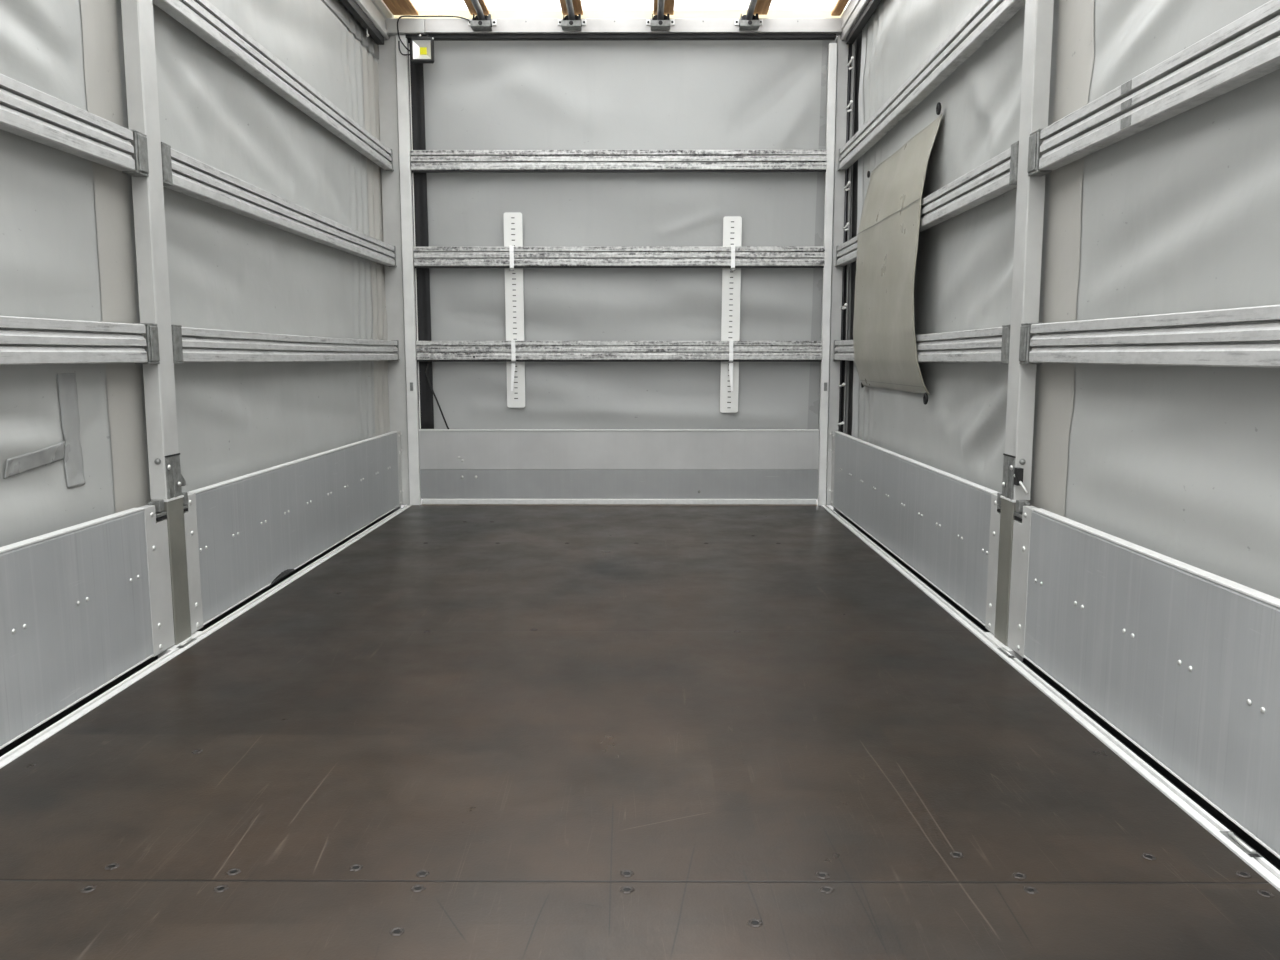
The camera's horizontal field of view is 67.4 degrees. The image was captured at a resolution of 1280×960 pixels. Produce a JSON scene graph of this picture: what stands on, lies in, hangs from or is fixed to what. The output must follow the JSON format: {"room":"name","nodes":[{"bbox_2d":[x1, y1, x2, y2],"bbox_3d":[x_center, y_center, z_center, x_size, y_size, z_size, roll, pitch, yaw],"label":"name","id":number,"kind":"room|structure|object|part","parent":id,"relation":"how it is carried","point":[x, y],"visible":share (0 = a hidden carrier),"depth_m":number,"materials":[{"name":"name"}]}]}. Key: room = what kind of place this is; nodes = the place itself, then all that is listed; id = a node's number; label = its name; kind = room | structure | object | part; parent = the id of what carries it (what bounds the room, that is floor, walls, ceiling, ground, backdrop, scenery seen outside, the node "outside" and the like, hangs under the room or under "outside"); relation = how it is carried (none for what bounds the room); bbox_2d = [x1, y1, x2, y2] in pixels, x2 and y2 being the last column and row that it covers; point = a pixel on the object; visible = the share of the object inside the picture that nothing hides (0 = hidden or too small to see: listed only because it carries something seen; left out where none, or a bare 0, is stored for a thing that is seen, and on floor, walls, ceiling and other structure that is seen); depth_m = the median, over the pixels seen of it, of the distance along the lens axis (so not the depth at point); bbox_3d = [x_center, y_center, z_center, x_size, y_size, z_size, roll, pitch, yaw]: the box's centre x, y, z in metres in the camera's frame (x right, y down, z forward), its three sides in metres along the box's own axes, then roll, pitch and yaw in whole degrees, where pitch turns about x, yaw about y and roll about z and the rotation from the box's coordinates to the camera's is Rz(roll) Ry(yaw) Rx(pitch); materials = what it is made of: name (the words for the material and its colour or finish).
{"room":"cargo space","nodes":[
{"label":"cargo space","id":0,"kind":"room"},
{"bbox_2d":[0,0,389,546],"bbox_3d":[-1.365,-0.940,2.658,0.030,2.130,4.900,0,7,0],"label":"wall","id":1,"kind":"structure","parent":0,"point":[68,246],"depth_m":2.95,"materials":[{"name":"grey fabric"}]},
{"bbox_2d":[4,441,64,478],"bbox_3d":[-1.358,-0.047,2.164,0.015,0.064,0.214,0,7,1],"label":"tape","id":2,"kind":"object","parent":1,"relation":"attached to","point":[20,464],"visible":1,"depth_m":2.15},
{"bbox_2d":[57,373,85,487],"bbox_3d":[-1.362,-0.120,2.300,0.010,0.270,0.073,0,7,0],"label":"tape","id":3,"kind":"object","parent":1,"relation":"attached to","point":[67,385],"visible":1,"depth_m":2.30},
{"bbox_2d":[394,0,849,18],"bbox_3d":[-0.139,-2.079,2.527,2.500,0.074,4.940,0,7,0],"label":"ceiling","id":4,"kind":"structure","parent":0,"point":[498,9],"depth_m":4.92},
{"bbox_2d":[418,36,836,428],"bbox_3d":[-0.128,-1.279,5.105,2.300,2.160,0.035,0,7,0],"label":"wall","id":5,"kind":"structure","parent":0,"point":[619,94],"depth_m":5.09,"materials":[{"name":"grey fabric"}]},
{"bbox_2d":[0,505,1279,959],"bbox_3d":[-0.140,0.461,2.811,2.222,0.032,4.858,0,7,0],"label":"floor","id":6,"kind":"structure","parent":0,"point":[464,732],"depth_m":1.83,"materials":[{"name":"brown wood"}]},
{"bbox_2d":[0,505,411,768],"bbox_3d":[-1.289,0.458,2.811,0.080,0.045,4.850,0,7,0],"label":"rail","id":7,"kind":"object","parent":6,"relation":"attached to","point":[173,651],"visible":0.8,"depth_m":2.57,"materials":[{"name":"metal"}]},
{"bbox_2d":[0,505,174,748],"bbox_3d":[-1.314,0.404,1.522,0.031,0.404,2.286,0,7,0],"label":"board","id":8,"kind":"object","parent":7,"relation":"on","point":[83,605],"visible":0.99,"depth_m":2.22,"materials":[{"name":"metal"}]},
{"bbox_2d":[121,0,190,644],"bbox_3d":[-1.315,-0.737,2.574,0.056,2.416,0.202,0,7,0],"label":"post","id":9,"kind":"object","parent":7,"relation":"on","point":[152,157],"visible":0.95,"depth_m":2.59,"materials":[{"name":"metal"}]},
{"bbox_2d":[0,73,134,170],"bbox_3d":[-1.324,-0.703,1.361,0.040,0.102,2.227,0,7,0],"label":"cargo lath","id":10,"kind":"object","parent":9,"relation":"attached to","point":[28,112],"visible":1,"depth_m":2.17,"materials":[{"name":"metal"}]},
{"bbox_2d":[0,316,147,364],"bbox_3d":[-1.324,-0.217,1.423,0.040,0.102,2.227,0,7,0],"label":"cargo lath","id":11,"kind":"object","parent":9,"relation":"attached to","point":[23,340],"visible":1,"depth_m":2.19,"materials":[{"name":"metal"}]},
{"bbox_3d":[-1.297,-0.009,2.672,0.007,0.115,0.080,0,7,0],"label":"locking plate","id":12,"kind":"part","parent":9,"relation":"part of","materials":[{"name":"metal"}]},
{"bbox_3d":[-1.306,-0.003,2.729,0.010,0.043,0.044,0,7,0],"label":"hook lever","id":13,"kind":"part","parent":9,"relation":"part of","materials":[{"name":"metal"}]},
{"bbox_2d":[152,0,393,170],"bbox_3d":[-1.311,-1.510,3.799,0.046,0.108,2.417,0,7,0],"label":"cargo lath","id":14,"kind":"object","parent":9,"relation":"attached to","point":[201,17],"visible":1,"depth_m":3.37,"materials":[{"name":"metal"}]},
{"bbox_2d":[163,148,396,266],"bbox_3d":[-1.311,-1.024,3.861,0.046,0.108,2.417,0,7,0],"label":"cargo lath","id":15,"kind":"object","parent":9,"relation":"attached to","point":[194,178],"visible":1,"depth_m":3.34,"materials":[{"name":"metal"}]},
{"bbox_2d":[181,327,399,361],"bbox_3d":[-1.311,-0.538,3.923,0.046,0.108,2.417,0,7,0],"label":"cargo lath","id":16,"kind":"object","parent":9,"relation":"attached to","point":[198,344],"visible":0.97,"depth_m":3.41,"materials":[{"name":"metal"}]},
{"bbox_2d":[184,431,402,633],"bbox_3d":[-1.304,0.090,3.971,0.031,0.404,2.453,0,7,0],"label":"board","id":17,"kind":"object","parent":7,"relation":"on","point":[242,532],"visible":0.98,"depth_m":3.43,"materials":[{"name":"metal"}]},
{"bbox_2d":[268,569,295,587],"bbox_3d":[-1.289,0.346,3.473,0.014,0.028,0.270,0,7,0],"label":"scrap","id":18,"kind":"object","parent":17,"relation":"on","point":[287,572],"visible":1,"depth_m":3.46,"materials":[{"name":"black rubber"}]},
{"bbox_2d":[378,35,420,504],"bbox_3d":[-1.273,-1.131,5.087,0.156,2.550,0.082,0,7,0],"label":"post","id":19,"kind":"object","parent":6,"relation":"on","point":[394,107],"visible":0.88,"depth_m":5.05,"materials":[{"name":"metal"}]},
{"bbox_2d":[340,0,393,44],"bbox_3d":[-1.319,-2.000,2.534,0.080,0.173,4.925,0,7,0],"label":"beam","id":20,"kind":"structure","parent":19,"relation":"attached to","point":[372,15],"depth_m":4.66,"materials":[{"name":"silver metal"}]},
{"bbox_2d":[383,0,418,14],"bbox_3d":[-1.209,-2.079,2.509,0.130,0.014,4.855,0,7,0],"label":"board","id":21,"kind":"object","parent":20,"relation":"attached to","point":[397,7],"visible":0.96,"depth_m":4.81,"materials":[{"name":"brown wood"}]},
{"bbox_2d":[398,41,410,55],"bbox_3d":[-1.195,-2.201,4.895,0.081,0.078,0.019,3,8,21],"label":"cable","id":22,"kind":"object","parent":19,"relation":"attached to","point":[398,41],"visible":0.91,"depth_m":4.90,"materials":[{"name":"black rubber"}]},
{"bbox_2d":[386,18,841,40],"bbox_3d":[-0.132,-2.304,4.908,2.318,0.088,0.069,0,7,0],"label":"header beam","id":23,"kind":"structure","parent":19,"relation":"attached to","point":[595,29],"depth_m":4.88,"materials":[{"name":"metal"}]},
{"bbox_2d":[408,41,433,428],"bbox_3d":[-1.161,-1.273,5.081,0.086,2.006,0.010,0,7,0],"label":"strip","id":24,"kind":"object","parent":23,"relation":"hanging from","point":[416,69],"depth_m":5.08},
{"bbox_3d":[-1.192,-1.266,5.082,0.005,1.990,0.010,0,7,0],"label":"edge strip","id":25,"kind":"part","parent":24,"relation":"part of","materials":[{"name":"white metal"}]},
{"bbox_2d":[410,34,433,62],"bbox_3d":[-1.097,-2.184,4.879,0.112,0.142,0.115,0,7,0],"label":"floodlight","id":26,"kind":"object","parent":23,"relation":"attached to","point":[422,46],"visible":1,"depth_m":4.83,"materials":[{"name":"black metal"}]},
{"bbox_2d":[397,15,469,51],"bbox_3d":[-1.048,-2.265,4.875,0.370,0.177,0.040,0,7,0],"label":"cable","id":27,"kind":"object","parent":23,"relation":"attached to","point":[404,15],"visible":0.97,"depth_m":4.86,"materials":[{"name":"black rubber"}]},
{"bbox_2d":[468,14,495,30],"bbox_3d":[-0.801,-2.317,4.841,0.144,0.074,0.070,0,7,0],"label":"bracket","id":28,"kind":"object","parent":23,"relation":"attached to","point":[475,23],"visible":0.99,"depth_m":4.83,"materials":[{"name":"silver metal"}]},
{"bbox_2d":[471,0,484,19],"bbox_3d":[-0.808,-2.036,2.513,0.039,0.060,4.796,0,7,0],"label":"tube","id":29,"kind":"object","parent":28,"relation":"attached to","point":[476,4],"visible":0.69,"depth_m":4.74,"materials":[{"name":"silver metal"}]},
{"bbox_2d":[464,0,489,14],"bbox_3d":[-0.826,-2.075,2.502,0.095,0.016,4.845,0,7,0],"label":"board","id":30,"kind":"object","parent":29,"relation":"on","point":[468,3],"visible":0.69,"depth_m":4.80,"materials":[{"name":"brown wood"}]},
{"bbox_3d":[-0.801,-2.295,4.846,0.100,0.028,0.066,0,7,0],"label":"plate","id":31,"kind":"part","parent":28,"relation":"part of","materials":[{"name":"metal"}]},
{"bbox_2d":[558,14,585,29],"bbox_3d":[-0.345,-2.317,4.839,0.144,0.074,0.070,0,7,0],"label":"bracket","id":32,"kind":"object","parent":23,"relation":"attached to","point":[566,24],"visible":0.99,"depth_m":4.83,"materials":[{"name":"silver metal"}]},
{"bbox_2d":[565,0,574,19],"bbox_3d":[-0.352,-2.036,2.511,0.039,0.060,4.796,0,7,0],"label":"tube","id":33,"kind":"object","parent":32,"relation":"attached to","point":[569,4],"visible":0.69,"depth_m":4.74,"materials":[{"name":"silver metal"}]},
{"bbox_2d":[559,0,582,14],"bbox_3d":[-0.353,-2.075,2.501,0.104,0.016,4.845,0,7,0],"label":"board","id":34,"kind":"object","parent":33,"relation":"on","point":[577,5],"visible":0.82,"depth_m":4.80,"materials":[{"name":"brown wood"}]},
{"bbox_3d":[-0.345,-2.294,4.844,0.100,0.028,0.066,0,7,0],"label":"plate","id":35,"kind":"part","parent":32,"relation":"part of","materials":[{"name":"metal"}]},
{"bbox_2d":[646,14,674,29],"bbox_3d":[0.103,-2.317,4.837,0.144,0.074,0.070,0,7,0],"label":"bracket","id":36,"kind":"object","parent":23,"relation":"attached to","point":[656,24],"visible":1,"depth_m":4.83,"materials":[{"name":"silver metal"}]},
{"bbox_3d":[0.103,-2.294,4.842,0.100,0.028,0.066,0,7,0],"label":"plate","id":37,"kind":"part","parent":36,"relation":"part of","materials":[{"name":"metal"}]},
{"bbox_2d":[657,0,664,19],"bbox_3d":[0.096,-2.036,2.509,0.039,0.060,4.796,0,7,0],"label":"tube","id":38,"kind":"object","parent":36,"relation":"attached to","point":[660,9],"visible":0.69,"depth_m":4.75,"materials":[{"name":"silver metal"}]},
{"bbox_2d":[653,0,674,14],"bbox_3d":[0.110,-2.074,2.499,0.103,0.016,4.845,0,7,0],"label":"board","id":39,"kind":"object","parent":38,"relation":"on","point":[668,4],"visible":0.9,"depth_m":4.80,"materials":[{"name":"brown wood"}]},
{"bbox_2d":[734,13,762,29],"bbox_3d":[0.551,-2.316,4.835,0.144,0.074,0.070,0,7,0],"label":"bracket","id":40,"kind":"object","parent":23,"relation":"attached to","point":[754,24],"visible":1,"depth_m":4.83,"materials":[{"name":"silver metal"}]},
{"bbox_3d":[0.551,-2.294,4.840,0.100,0.028,0.066,0,7,0],"label":"plate","id":41,"kind":"part","parent":40,"relation":"part of","materials":[{"name":"metal"}]},
{"bbox_2d":[746,0,756,19],"bbox_3d":[0.544,-2.035,2.508,0.039,0.060,4.796,0,7,0],"label":"tube","id":42,"kind":"object","parent":40,"relation":"attached to","point":[752,4],"visible":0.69,"depth_m":4.74,"materials":[{"name":"silver metal"}]},
{"bbox_2d":[747,0,771,14],"bbox_3d":[0.586,-2.074,2.497,0.104,0.016,4.845,0,7,0],"label":"board","id":43,"kind":"object","parent":42,"relation":"on","point":[762,7],"visible":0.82,"depth_m":4.80,"materials":[{"name":"brown wood"}]},
{"bbox_2d":[419,429,819,505],"bbox_3d":[-0.114,-0.068,5.203,2.158,0.412,0.046,0,7,0],"label":"panel","id":44,"kind":"object","parent":6,"relation":"on","point":[603,467],"visible":1,"depth_m":5.19,"materials":[{"name":"grey metal"}]},
{"bbox_3d":[-0.114,0.116,5.227,2.140,0.028,0.046,0,7,0],"label":"sill","id":45,"kind":"part","parent":44,"relation":"part of","materials":[{"name":"metal"}]},
{"bbox_2d":[0,506,1279,867],"bbox_3d":[-0.139,0.471,2.854,2.500,0.140,4.940,0,7,0],"label":"gap","id":46,"kind":"structure","parent":6,"relation":"attached to","point":[9,747],"depth_m":2.31,"materials":[{"name":"black rubber"}]},
{"bbox_2d":[818,35,848,505],"bbox_3d":[1.018,-1.072,5.085,0.102,2.434,0.082,0,7,0],"label":"post","id":47,"kind":"object","parent":6,"relation":"on","point":[837,85],"visible":0.84,"depth_m":5.05,"materials":[{"name":"metal"}]},
{"bbox_2d":[410,150,826,172],"bbox_3d":[-0.111,-1.659,5.000,2.160,0.110,0.040,0,7,0],"label":"cargo lath","id":48,"kind":"object","parent":47,"relation":"attached to","point":[423,161],"visible":1,"depth_m":4.98,"materials":[{"name":"metal"}]},
{"bbox_2d":[413,246,824,267],"bbox_3d":[-0.111,-1.173,5.062,2.160,0.110,0.040,0,7,0],"label":"cargo lath","id":49,"kind":"object","parent":47,"relation":"attached to","point":[745,256],"visible":1,"depth_m":5.04,"materials":[{"name":"metal"}]},
{"bbox_2d":[504,212,524,407],"bbox_3d":[-0.670,-0.898,5.100,0.100,1.027,0.056,0,7,0],"label":"strip","id":50,"kind":"object","parent":49,"relation":"attached to","point":[513,236],"visible":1,"depth_m":5.12,"materials":[{"name":"white plastic"}]},
{"bbox_2d":[720,216,741,412],"bbox_3d":[0.484,-0.874,5.099,0.106,1.033,0.056,0,7,0],"label":"strip","id":51,"kind":"object","parent":49,"relation":"attached to","point":[732,225],"visible":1,"depth_m":5.12,"materials":[{"name":"white plastic"}]},
{"bbox_2d":[416,341,822,361],"bbox_3d":[-0.111,-0.687,5.124,2.160,0.110,0.042,0,7,0],"label":"cargo lath","id":52,"kind":"object","parent":47,"relation":"attached to","point":[427,351],"visible":1,"depth_m":5.11,"materials":[{"name":"metal"}]},
{"bbox_2d":[426,362,448,428],"bbox_3d":[-1.091,-0.456,5.165,0.121,0.372,0.018,0,7,0],"label":"cable","id":53,"kind":"object","parent":52,"relation":"hanging from","point":[428,362],"visible":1,"depth_m":5.16,"materials":[{"name":"black rubber"}]},
{"bbox_2d":[838,31,861,435],"bbox_3d":[1.083,-1.075,5.005,0.073,2.460,0.240,0,7,0],"label":"track","id":54,"kind":"object","parent":47,"relation":"attached to","point":[854,53],"visible":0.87,"depth_m":5.03,"materials":[{"name":"black metal"}]},
{"bbox_3d":[1.077,-1.243,5.059,0.007,2.100,0.007,-3,8,-22],"label":"tension rod","id":55,"kind":"part","parent":54,"relation":"part of","materials":[{"name":"grey metal"}]},
{"bbox_2d":[840,0,881,43],"bbox_3d":[1.048,-1.990,2.526,0.070,0.155,4.925,0,7,0],"label":"beam","id":56,"kind":"structure","parent":47,"relation":"attached to","point":[857,13],"depth_m":4.62,"materials":[{"name":"metal"}]},
{"bbox_2d":[831,0,848,15],"bbox_3d":[0.991,-2.074,2.500,0.049,0.018,4.855,0,7,0],"label":"board","id":57,"kind":"object","parent":56,"relation":"attached to","point":[840,5],"visible":1,"depth_m":4.79,"materials":[{"name":"brown wood"}]},
{"bbox_2d":[821,505,1279,891],"bbox_3d":[1.014,0.459,2.802,0.080,0.045,4.850,0,7,0],"label":"rail","id":58,"kind":"object","parent":6,"relation":"attached to","point":[1239,846],"visible":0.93,"depth_m":2.03,"materials":[{"name":"metal"}]},
{"bbox_2d":[831,431,999,634],"bbox_3d":[1.039,0.091,3.962,0.031,0.404,2.453,0,7,0],"label":"board","id":59,"kind":"object","parent":58,"relation":"on","point":[944,526],"visible":0.97,"depth_m":3.43,"materials":[{"name":"metal"}]},
{"bbox_2d":[995,0,1053,645],"bbox_3d":[1.039,-0.736,2.564,0.056,2.416,0.202,0,7,0],"label":"post","id":60,"kind":"object","parent":58,"relation":"on","point":[1025,173],"visible":0.91,"depth_m":2.57,"materials":[{"name":"metal"}]},
{"bbox_2d":[833,327,1001,361],"bbox_3d":[1.045,-0.537,3.914,0.046,0.108,2.417,0,7,0],"label":"cargo lath","id":61,"kind":"object","parent":60,"relation":"attached to","point":[977,345],"visible":0.74,"depth_m":3.13,"materials":[{"name":"metal"}]},
{"bbox_2d":[835,148,1016,266],"bbox_3d":[1.045,-1.023,3.852,0.046,0.108,2.417,0,7,0],"label":"cargo lath","id":62,"kind":"object","parent":60,"relation":"attached to","point":[989,180],"visible":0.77,"depth_m":3.07,"materials":[{"name":"metal"}]},
{"bbox_2d":[853,102,942,404],"bbox_3d":[1.045,-0.882,4.031,0.081,1.072,1.108,0,7,0],"label":"sheet","id":63,"kind":"object","parent":62,"relation":"hanging from","point":[884,340],"visible":1,"depth_m":3.92,"materials":[{"name":"grey fabric"}]},
{"bbox_2d":[837,0,1024,170],"bbox_3d":[1.045,-1.509,3.789,0.046,0.108,2.417,0,7,0],"label":"cargo lath","id":64,"kind":"object","parent":60,"relation":"attached to","point":[988,16],"visible":1,"depth_m":3.37,"materials":[{"name":"metal"}]},
{"bbox_3d":[1.020,-0.008,2.662,0.007,0.115,0.080,0,7,0],"label":"locking plate","id":65,"kind":"part","parent":60,"relation":"part of","materials":[{"name":"metal"}]},
{"bbox_3d":[1.029,0.011,2.593,0.010,0.051,0.055,-3,8,-21],"label":"hook lever","id":66,"kind":"part","parent":60,"relation":"part of","materials":[{"name":"metal"}]},
{"bbox_2d":[1029,305,1279,367],"bbox_3d":[1.038,-0.215,1.413,0.040,0.102,2.227,0,7,0],"label":"cargo lath","id":67,"kind":"object","parent":60,"relation":"attached to","point":[1246,336],"visible":1,"depth_m":1.85,"materials":[{"name":"metal"}]},
{"bbox_2d":[1039,0,1279,169],"bbox_3d":[1.037,-0.701,1.351,0.041,0.102,2.227,0,7,0],"label":"cargo lath","id":68,"kind":"object","parent":60,"relation":"attached to","point":[1245,50],"visible":1,"depth_m":1.84,"materials":[{"name":"metal"}]},
{"bbox_2d":[1007,506,1279,858],"bbox_3d":[1.028,0.405,1.512,0.031,0.404,2.286,0,7,0],"label":"board","id":69,"kind":"object","parent":58,"relation":"on","point":[1180,659],"visible":1,"depth_m":1.87,"materials":[{"name":"metal"}]},
{"bbox_2d":[852,0,1279,598],"bbox_3d":[1.089,-0.926,2.546,0.034,2.130,4.695,0,7,0],"label":"wall","id":70,"kind":"structure","parent":0,"point":[1180,213],"depth_m":2.21,"materials":[{"name":"grey fabric"}]}
]}

